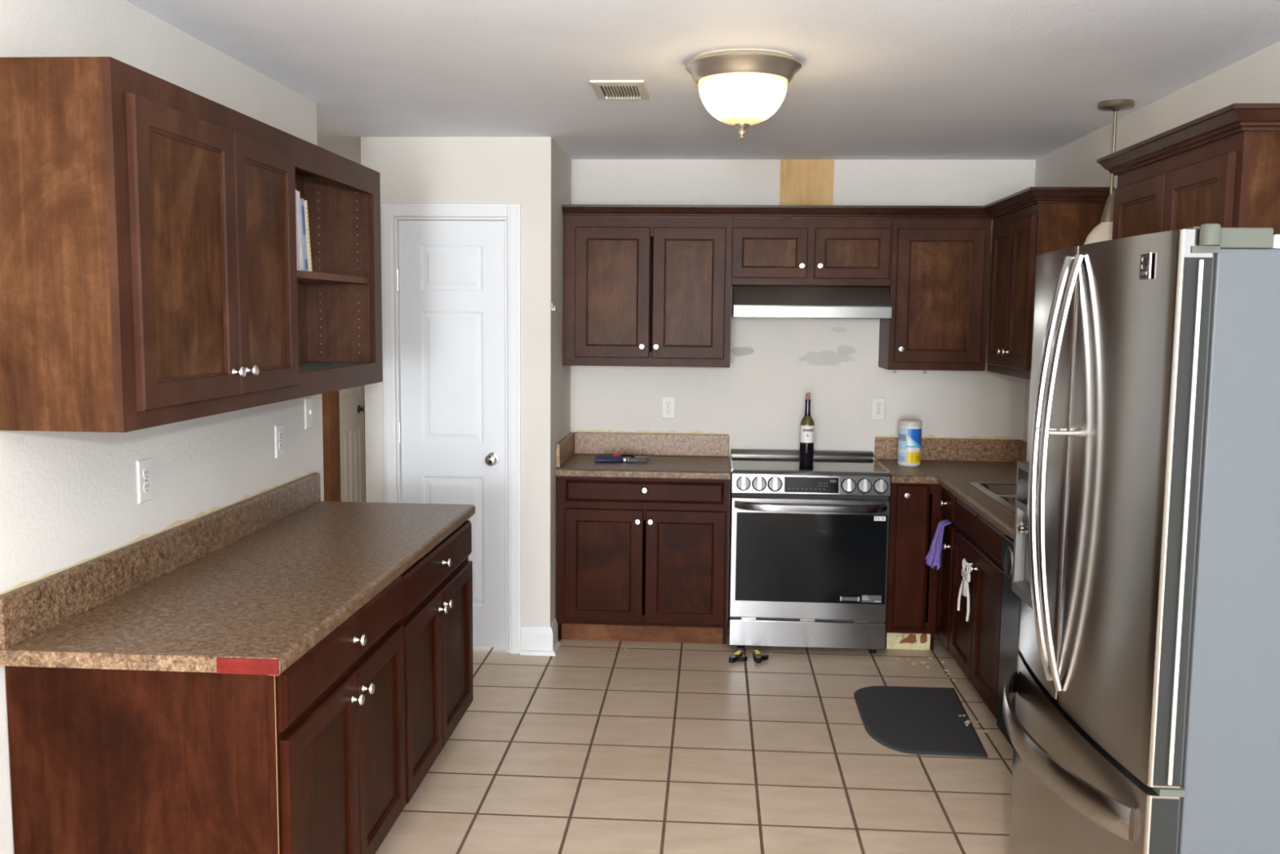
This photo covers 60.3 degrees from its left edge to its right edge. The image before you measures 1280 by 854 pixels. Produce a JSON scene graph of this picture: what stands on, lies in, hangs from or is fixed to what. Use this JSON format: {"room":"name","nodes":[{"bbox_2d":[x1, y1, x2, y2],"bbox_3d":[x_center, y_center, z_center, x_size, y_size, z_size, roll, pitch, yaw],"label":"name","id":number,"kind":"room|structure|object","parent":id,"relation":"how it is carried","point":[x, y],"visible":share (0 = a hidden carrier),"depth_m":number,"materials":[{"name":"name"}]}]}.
{"room":"kitchen","nodes":[
{"label":"kitchen","id":0,"kind":"room"},
{"bbox_2d":[0,0,324,853],"bbox_3d":[-1.729,0.512,-1.162,0.120,2.465,11.360,1,6,4],"label":"wall","id":1,"kind":"structure","parent":0,"point":[67,499],"depth_m":2.97,"materials":[{"name":"paint"}]},
{"bbox_2d":[136,457,152,503],"bbox_3d":[-1.380,0.149,3.074,0.009,0.120,0.074,1,6,4],"label":"wall outlet","id":2,"kind":"object","parent":1,"relation":"attached to","point":[144,467],"visible":1,"depth_m":3.06,"materials":[{"name":"white plastic"}]},
{"bbox_2d":[142,467,149,479],"bbox_3d":[-1.377,0.130,3.072,0.002,0.033,0.033,1,6,4],"label":"receptacle","id":3,"kind":"object","parent":2,"relation":"attached to","point":[145,470],"depth_m":3.07,"materials":[{"name":"grey plastic"}]},
{"bbox_2d":[143,481,150,493],"bbox_3d":[-1.377,0.169,3.076,0.002,0.033,0.033,1,6,4],"label":"receptacle","id":4,"kind":"object","parent":2,"relation":"attached to","point":[146,484],"depth_m":3.08,"materials":[{"name":"grey plastic"}]},
{"bbox_2d":[0,472,320,648],"bbox_3d":[-1.353,0.337,3.422,0.021,0.116,1.977,1,6,4],"label":"backsplash","id":5,"kind":"structure","parent":1,"relation":"attached to","point":[28,611],"depth_m":3.01,"materials":[{"name":"stone"}]},
{"bbox_2d":[0,57,382,432],"bbox_3d":[-1.182,-0.480,3.310,0.348,0.797,1.890,1,6,4],"label":"upper cabinet","id":6,"kind":"object","parent":1,"relation":"attached to","point":[149,275],"visible":0.99,"depth_m":2.53,"materials":[{"name":"brown wood"}]},
{"bbox_2d":[295,190,299,270],"bbox_3d":[-1.165,-0.621,3.477,0.171,0.251,0.034,1,6,4],"label":"book","id":7,"kind":"object","parent":6,"relation":"on","point":[296,215],"visible":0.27,"depth_m":3.47,"materials":[{"name":"white paper"}]},
{"bbox_2d":[296,191,303,271],"bbox_3d":[-1.162,-0.622,3.502,0.171,0.249,0.038,1,6,4],"label":"book","id":8,"kind":"object","parent":6,"relation":"on","point":[300,251],"visible":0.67,"depth_m":3.49,"materials":[{"name":"grey paper"}]},
{"bbox_2d":[299,198,308,271],"bbox_3d":[-1.158,-0.616,3.532,0.171,0.230,0.053,1,6,4],"label":"book","id":9,"kind":"object","parent":6,"relation":"on","point":[302,205],"visible":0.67,"depth_m":3.52,"materials":[{"name":"blue paper"}]},
{"bbox_2d":[303,200,311,271],"bbox_3d":[-1.154,-0.617,3.562,0.171,0.226,0.053,1,6,4],"label":"book","id":10,"kind":"object","parent":6,"relation":"on","point":[308,239],"visible":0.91,"depth_m":3.55,"materials":[{"name":"beige paper"}]},
{"bbox_2d":[297,270,369,284],"bbox_3d":[-1.181,-0.516,3.802,0.269,0.022,0.871,1,6,4],"label":"shelf","id":11,"kind":"object","parent":6,"relation":"attached to","point":[303,277],"depth_m":3.89,"materials":[{"name":"brown wood"}]},
{"bbox_2d":[274,423,284,457],"bbox_3d":[-1.315,0.051,4.027,0.009,0.120,0.074,1,6,4],"label":"wall outlet","id":12,"kind":"object","parent":1,"relation":"attached to","point":[278,428],"visible":1,"depth_m":4.01,"materials":[{"name":"white plastic"}]},
{"bbox_2d":[278,431,282,439],"bbox_3d":[-1.312,0.031,4.025,0.002,0.033,0.033,1,6,4],"label":"receptacle","id":13,"kind":"object","parent":12,"relation":"attached to","point":[280,433],"depth_m":4.02,"materials":[{"name":"grey plastic"}]},
{"bbox_2d":[279,441,282,450],"bbox_3d":[-1.313,0.070,4.029,0.002,0.033,0.033,1,6,4],"label":"receptacle","id":14,"kind":"object","parent":12,"relation":"attached to","point":[280,442],"depth_m":4.03,"materials":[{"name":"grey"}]},
{"bbox_2d":[304,397,312,429],"bbox_3d":[-1.292,-0.053,4.312,0.016,0.120,0.074,1,6,4],"label":"light switch","id":15,"kind":"object","parent":1,"relation":"attached to","point":[308,402],"visible":1,"depth_m":4.30,"materials":[{"name":"white plastic"}]},
{"bbox_2d":[360,137,571,637],"bbox_3d":[-0.762,-0.298,6.966,0.902,2.465,3.410,1,6,4],"label":"wall","id":16,"kind":"structure","parent":0,"point":[533,173],"depth_m":5.21,"materials":[{"name":"paint"}]},
{"bbox_2d":[380,203,520,653],"bbox_3d":[-0.898,0.020,5.332,0.664,2.157,0.117,1,6,4],"label":"trim","id":17,"kind":"structure","parent":16,"relation":"attached to","point":[445,212],"depth_m":5.25,"materials":[{"name":"white paint"}]},
{"bbox_2d":[397,220,506,647],"bbox_3d":[-0.906,0.052,5.289,0.521,2.057,0.099,1,6,4],"label":"door","id":18,"kind":"structure","parent":16,"relation":"in","point":[451,274],"depth_m":5.28,"materials":[{"name":"white paint"}]},
{"bbox_2d":[520,617,560,655],"bbox_3d":[-0.489,1.030,5.424,0.172,0.137,0.180,1,6,4],"label":"baseboard","id":19,"kind":"structure","parent":16,"relation":"attached to","point":[535,640],"depth_m":5.35,"materials":[{"name":"white paint"}]},
{"bbox_2d":[375,617,1013,853],"bbox_3d":[-0.411,1.595,1.018,4.700,0.100,15.850,1,6,4],"label":"floor","id":20,"kind":"structure","parent":0,"point":[644,748],"depth_m":4.05,"materials":[{"name":"beige tile"}]},
{"bbox_2d":[4,574,405,853],"bbox_3d":[-1.065,0.913,2.968,0.672,0.849,0.954,1,6,4],"label":"base cabinet","id":21,"kind":"object","parent":20,"relation":"on","point":[309,757],"visible":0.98,"depth_m":2.49,"materials":[{"name":"brown wood"}]},
{"bbox_2d":[398,520,473,803],"bbox_3d":[-1.000,0.817,3.926,0.672,0.849,0.970,1,6,4],"label":"base cabinet","id":22,"kind":"object","parent":20,"relation":"on","point":[437,618],"visible":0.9,"depth_m":3.81,"materials":[{"name":"brown wood"}]},
{"bbox_2d":[0,470,475,675],"bbox_3d":[-1.042,0.354,3.400,0.648,0.174,1.982,1,6,4],"label":"countertop","id":23,"kind":"structure","parent":22,"relation":"on","point":[251,585],"depth_m":2.93,"materials":[{"name":"brown stone"}]},
{"bbox_2d":[555,476,729,644],"bbox_3d":[0.025,0.646,5.722,0.853,0.849,0.614,1,6,4],"label":"base cabinet","id":24,"kind":"object","parent":20,"relation":"on","point":[637,559],"visible":0.98,"depth_m":5.45,"materials":[{"name":"red wood"}]},
{"bbox_2d":[555,429,730,479],"bbox_3d":[0.031,0.133,5.678,0.862,0.177,0.608,1,6,4],"label":"countertop","id":25,"kind":"structure","parent":24,"relation":"on","point":[677,455],"depth_m":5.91,"materials":[{"name":"brown stone"}]},
{"bbox_2d":[594,455,648,462],"bbox_3d":[-0.095,0.167,5.670,0.275,0.027,0.082,1,6,4],"label":"pliers","id":26,"kind":"object","parent":25,"relation":"on","point":[598,458],"visible":1,"depth_m":5.66,"materials":[{"name":"blue plastic"}]},
{"bbox_2d":[613,453,653,457],"bbox_3d":[-0.035,0.156,5.755,0.214,0.032,0.032,0,6,-2],"label":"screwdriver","id":27,"kind":"object","parent":25,"relation":"on","point":[614,455],"visible":0.7,"depth_m":5.75,"materials":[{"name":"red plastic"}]},
{"bbox_2d":[728,650,747,662],"bbox_3d":[0.474,1.105,5.289,0.073,0.033,0.116,4,7,32],"label":"clamp","id":28,"kind":"object","parent":20,"relation":"on","point":[738,655],"visible":1,"depth_m":5.27,"materials":[{"name":"black plastic"}]},
{"bbox_2d":[752,649,768,662],"bbox_3d":[0.582,1.105,5.302,0.074,0.033,0.116,1,6,4],"label":"clamp","id":29,"kind":"object","parent":20,"relation":"on","point":[757,656],"visible":1,"depth_m":5.29,"materials":[{"name":"black plastic"}]},
{"bbox_2d":[572,643,987,732],"bbox_3d":[0.741,1.121,5.266,1.991,0.011,0.859,4,7,30],"label":"scraps","id":30,"kind":"object","parent":20,"relation":"on","point":[967,721],"visible":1,"depth_m":5.12,"materials":[{"name":"beige"}]},
{"bbox_2d":[728,448,890,653],"bbox_3d":[0.838,0.622,5.620,0.766,0.935,0.676,1,6,4],"label":"range","id":31,"kind":"object","parent":20,"relation":"on","point":[809,545],"visible":0.99,"depth_m":5.36,"materials":[{"name":"grey metal"}]},
{"bbox_2d":[799,392,814,466],"bbox_3d":[0.837,0.011,5.515,0.071,0.365,0.071,1,6,4],"label":"wine bottle","id":32,"kind":"object","parent":31,"relation":"on","point":[806,424],"visible":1,"depth_m":5.49,"materials":[{"name":"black glass"}]},
{"bbox_2d":[731,455,888,471],"bbox_3d":[0.845,0.193,5.616,0.748,0.016,0.504,1,6,4],"label":"cooktop","id":33,"kind":"object","parent":31,"relation":"in","point":[790,463],"depth_m":5.60,"materials":[{"name":"black ceramic"}]},
{"bbox_2d":[862,595,880,602],"bbox_3d":[1.124,0.834,5.348,0.090,0.032,0.001,1,6,4],"label":"print","id":34,"kind":"object","parent":31,"relation":"attached to","point":[865,598],"depth_m":5.35,"materials":[{"name":"white glass"}]},
{"bbox_2d":[884,482,942,649],"bbox_3d":[1.354,0.669,5.635,0.250,0.849,0.614,1,6,4],"label":"base cabinet","id":35,"kind":"object","parent":20,"relation":"on","point":[915,513],"visible":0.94,"depth_m":5.37,"materials":[{"name":"red wood"}]},
{"bbox_2d":[853,685,988,757],"bbox_3d":[1.145,1.199,4.549,0.466,0.008,0.783,1,6,4],"label":"floor mat","id":36,"kind":"object","parent":20,"relation":"on","point":[913,720],"visible":1,"depth_m":4.50,"materials":[{"name":"black rubber"}]},
{"bbox_2d":[935,487,957,650],"bbox_3d":[1.679,0.717,5.192,0.550,0.849,0.321,1,6,4],"label":"base cabinet","id":37,"kind":"object","parent":20,"relation":"on","point":[948,501],"visible":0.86,"depth_m":5.18,"materials":[{"name":"red wood"}]},
{"bbox_2d":[924,519,951,570],"bbox_3d":[1.399,0.552,5.169,0.095,0.232,0.198,1,6,4],"label":"cloth","id":38,"kind":"object","parent":37,"relation":"hanging from","point":[934,557],"visible":1,"depth_m":5.15,"materials":[{"name":"purple fabric"}]},
{"bbox_2d":[949,497,1005,719],"bbox_3d":[1.639,0.776,4.595,0.550,0.849,0.878,1,6,4],"label":"base cabinet","id":39,"kind":"object","parent":20,"relation":"on","point":[974,643],"visible":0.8,"depth_m":4.54,"materials":[{"name":"red wood"}]},
{"bbox_2d":[874,434,1026,540],"bbox_3d":[1.562,0.248,4.699,0.778,0.176,2.370,1,6,4],"label":"countertop","id":40,"kind":"structure","parent":39,"relation":"on","point":[951,463],"depth_m":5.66,"materials":[{"name":"brown stone"}]},
{"bbox_2d":[897,418,921,466],"bbox_3d":[1.384,0.080,5.656,0.116,0.233,0.116,1,6,4],"label":"wipes canister","id":41,"kind":"object","parent":40,"relation":"on","point":[909,437],"visible":1,"depth_m":5.61,"materials":[{"name":"white plastic"}]},
{"bbox_2d":[968,482,1016,512],"bbox_3d":[1.669,0.375,4.675,0.380,0.161,0.770,1,6,4],"label":"sink","id":42,"kind":"object","parent":40,"relation":"in","point":[1003,493],"visible":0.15,"depth_m":4.94,"materials":[{"name":"silver metal"}]},
{"bbox_2d":[956,558,970,621],"bbox_3d":[1.360,0.675,4.614,0.020,0.236,0.188,1,6,4],"label":"lock","id":43,"kind":"object","parent":39,"relation":"attached to","point":[964,588],"visible":1,"depth_m":4.59,"materials":[{"name":"white plastic"}]},
{"bbox_2d":[996,534,1020,747],"bbox_3d":[1.594,0.851,3.865,0.538,0.847,0.578,1,6,4],"label":"dishwasher","id":44,"kind":"object","parent":20,"relation":"on","point":[1009,648],"visible":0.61,"depth_m":4.06,"materials":[{"name":"black metal"}]},
{"bbox_2d":[1002,223,1279,853],"bbox_3d":[1.319,0.500,2.495,0.878,1.815,0.938,1,6,4],"label":"refrigerator","id":45,"kind":"object","parent":20,"relation":"on","point":[1145,683],"visible":1,"depth_m":2.10,"materials":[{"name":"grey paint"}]},
{"bbox_2d":[124,0,1279,164],"bbox_3d":[-0.385,-0.957,0.761,4.700,0.100,15.850,1,6,4],"label":"ceiling","id":46,"kind":"structure","parent":0,"point":[876,79],"depth_m":3.58,"materials":[{"name":"paint"}]},
{"bbox_2d":[589,80,649,99],"bbox_3d":[-0.071,-1.227,4.024,0.194,0.012,0.315,1,6,4],"label":"ceiling vent","id":47,"kind":"object","parent":46,"relation":"in","point":[604,89],"visible":1,"depth_m":3.99,"materials":[{"name":"beige metal"}]},
{"bbox_2d":[684,48,801,139],"bbox_3d":[0.333,-1.059,3.578,0.376,0.248,0.376,1,6,4],"label":"ceiling lamp","id":48,"kind":"object","parent":46,"relation":"attached to","point":[740,88],"visible":1,"depth_m":3.46,"materials":[{"name":"white glass"}]},
{"bbox_2d":[1084,98,1134,244],"bbox_3d":[1.800,-0.923,4.203,0.252,0.614,0.252,1,6,4],"label":"pendant lamp","id":49,"kind":"object","parent":46,"relation":"hanging from","point":[1103,231],"visible":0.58,"depth_m":4.18,"materials":[{"name":"silver metal"}]},
{"bbox_2d":[570,159,1035,617],"bbox_3d":[0.833,-0.181,5.959,2.415,2.465,0.120,1,6,4],"label":"wall","id":50,"kind":"structure","parent":0,"point":[758,400],"depth_m":5.86,"materials":[{"name":"paint"}]},
{"bbox_2d":[555,431,728,467],"bbox_3d":[0.032,0.121,5.696,0.860,0.118,0.569,1,6,4],"label":"backsplash","id":51,"kind":"structure","parent":50,"relation":"attached to","point":[576,442],"depth_m":5.95,"materials":[{"name":"laminate"}]},
{"bbox_2d":[562,217,732,367],"bbox_3d":[0.043,-0.701,5.708,0.852,0.764,0.378,1,6,4],"label":"upper cabinet","id":52,"kind":"object","parent":50,"relation":"attached to","point":[637,291],"visible":1,"depth_m":5.56,"materials":[{"name":"brown wood"}]},
{"bbox_2d":[661,396,675,418],"bbox_3d":[0.153,-0.104,5.947,0.074,0.120,0.009,1,6,4],"label":"wall outlet","id":53,"kind":"object","parent":50,"relation":"attached to","point":[668,406],"visible":1,"depth_m":5.95,"materials":[{"name":"white plastic"}]},
{"bbox_2d":[665,408,671,413],"bbox_3d":[0.153,-0.085,5.947,0.033,0.033,0.002,1,6,4],"label":"receptacle","id":54,"kind":"object","parent":53,"relation":"attached to","point":[668,411],"depth_m":5.95,"materials":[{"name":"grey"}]},
{"bbox_2d":[665,400,671,407],"bbox_3d":[0.153,-0.123,5.943,0.033,0.033,0.002,1,6,4],"label":"receptacle","id":55,"kind":"object","parent":53,"relation":"attached to","point":[668,403],"depth_m":5.94,"materials":[{"name":"grey plastic"}]},
{"bbox_2d":[779,160,834,205],"bbox_3d":[0.875,-1.262,5.780,0.278,0.268,0.013,1,6,4],"label":"plywood panel","id":56,"kind":"object","parent":50,"relation":"attached to","point":[802,182],"visible":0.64,"depth_m":5.77,"materials":[{"name":"beige wood"}]},
{"bbox_2d":[731,284,892,319],"bbox_3d":[0.858,-0.635,5.610,0.770,0.163,0.477,1,6,4],"label":"range hood","id":57,"kind":"object","parent":50,"relation":"attached to","point":[775,301],"visible":1,"depth_m":5.42,"materials":[{"name":"silver metal"}]},
{"bbox_2d":[731,217,892,286],"bbox_3d":[0.864,-0.895,5.633,0.788,0.347,0.378,1,6,4],"label":"upper cabinet","id":58,"kind":"object","parent":50,"relation":"attached to","point":[766,251],"visible":0.98,"depth_m":5.48,"materials":[{"name":"brown wood"}]},
{"bbox_2d":[871,397,885,419],"bbox_3d":[1.271,-0.098,5.873,0.074,0.120,0.009,1,6,4],"label":"wall outlet","id":59,"kind":"object","parent":50,"relation":"attached to","point":[878,404],"visible":1,"depth_m":5.87,"materials":[{"name":"white plastic"}]},
{"bbox_2d":[875,408,881,415],"bbox_3d":[1.271,-0.078,5.872,0.033,0.033,0.002,1,6,4],"label":"receptacle","id":60,"kind":"object","parent":59,"relation":"attached to","point":[877,411],"depth_m":5.87,"materials":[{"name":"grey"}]},
{"bbox_2d":[875,401,881,408],"bbox_3d":[1.271,-0.117,5.868,0.033,0.033,0.002,1,6,4],"label":"receptacle","id":61,"kind":"object","parent":59,"relation":"attached to","point":[878,404],"depth_m":5.87,"materials":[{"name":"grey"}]},
{"bbox_2d":[878,218,991,370],"bbox_3d":[1.496,-0.677,5.612,0.480,0.764,0.378,1,6,4],"label":"upper cabinet","id":62,"kind":"object","parent":50,"relation":"attached to","point":[939,287],"visible":0.98,"depth_m":5.46,"materials":[{"name":"brown wood"}]},
{"bbox_2d":[1022,40,1279,440],"bbox_3d":[1.964,0.039,3.901,0.120,2.465,4.100,1,6,4],"label":"wall","id":63,"kind":"structure","parent":0,"point":[1255,78],"depth_m":4.10,"materials":[{"name":"paint"}]},
{"bbox_2d":[562,186,1114,219],"bbox_3d":[0.789,-1.024,5.060,2.409,0.060,0.843,1,6,4],"label":"crown molding","id":64,"kind":"structure","parent":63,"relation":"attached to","point":[1030,196],"depth_m":5.43,"materials":[{"name":"brown wood"}]},
{"bbox_2d":[874,436,1026,462],"bbox_3d":[1.563,0.237,4.697,0.776,0.118,2.369,1,6,4],"label":"backsplash","id":65,"kind":"structure","parent":63,"relation":"attached to","point":[885,448],"depth_m":5.85,"materials":[{"name":"laminate"}]},
{"bbox_2d":[986,203,1105,379],"bbox_3d":[1.819,-0.617,5.046,0.336,0.764,0.765,1,6,4],"label":"upper cabinet","id":66,"kind":"object","parent":63,"relation":"attached to","point":[1020,236],"visible":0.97,"depth_m":4.85,"materials":[{"name":"brown wood"}]},
{"bbox_2d":[1097,102,1279,239],"bbox_3d":[1.701,-0.464,3.314,0.340,0.806,1.007,1,6,4],"label":"upper cabinet","id":67,"kind":"object","parent":63,"relation":"attached to","point":[1221,166],"visible":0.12,"depth_m":3.03,"materials":[{"name":"brown wood"}]},
{"bbox_3d":[-1.731,-0.273,6.616,1.210,2.465,4.480,1,6,4],"label":"wall","id":68,"kind":"structure","parent":0,"visible":0},
{"bbox_2d":[321,385,365,501],"bbox_3d":[-2.106,-0.236,7.934,0.049,2.120,0.920,1,6,4],"label":"trim","id":69,"kind":"structure","parent":68,"relation":"attached to","point":[331,400],"depth_m":7.56,"materials":[{"name":"brown wood"}]},
{"bbox_2d":[338,385,365,502],"bbox_3d":[-2.078,-0.206,7.991,0.101,2.010,0.570,1,6,4],"label":"door","id":70,"kind":"structure","parent":68,"relation":"in","point":[352,407],"depth_m":8.03,"materials":[{"name":"white paint"}]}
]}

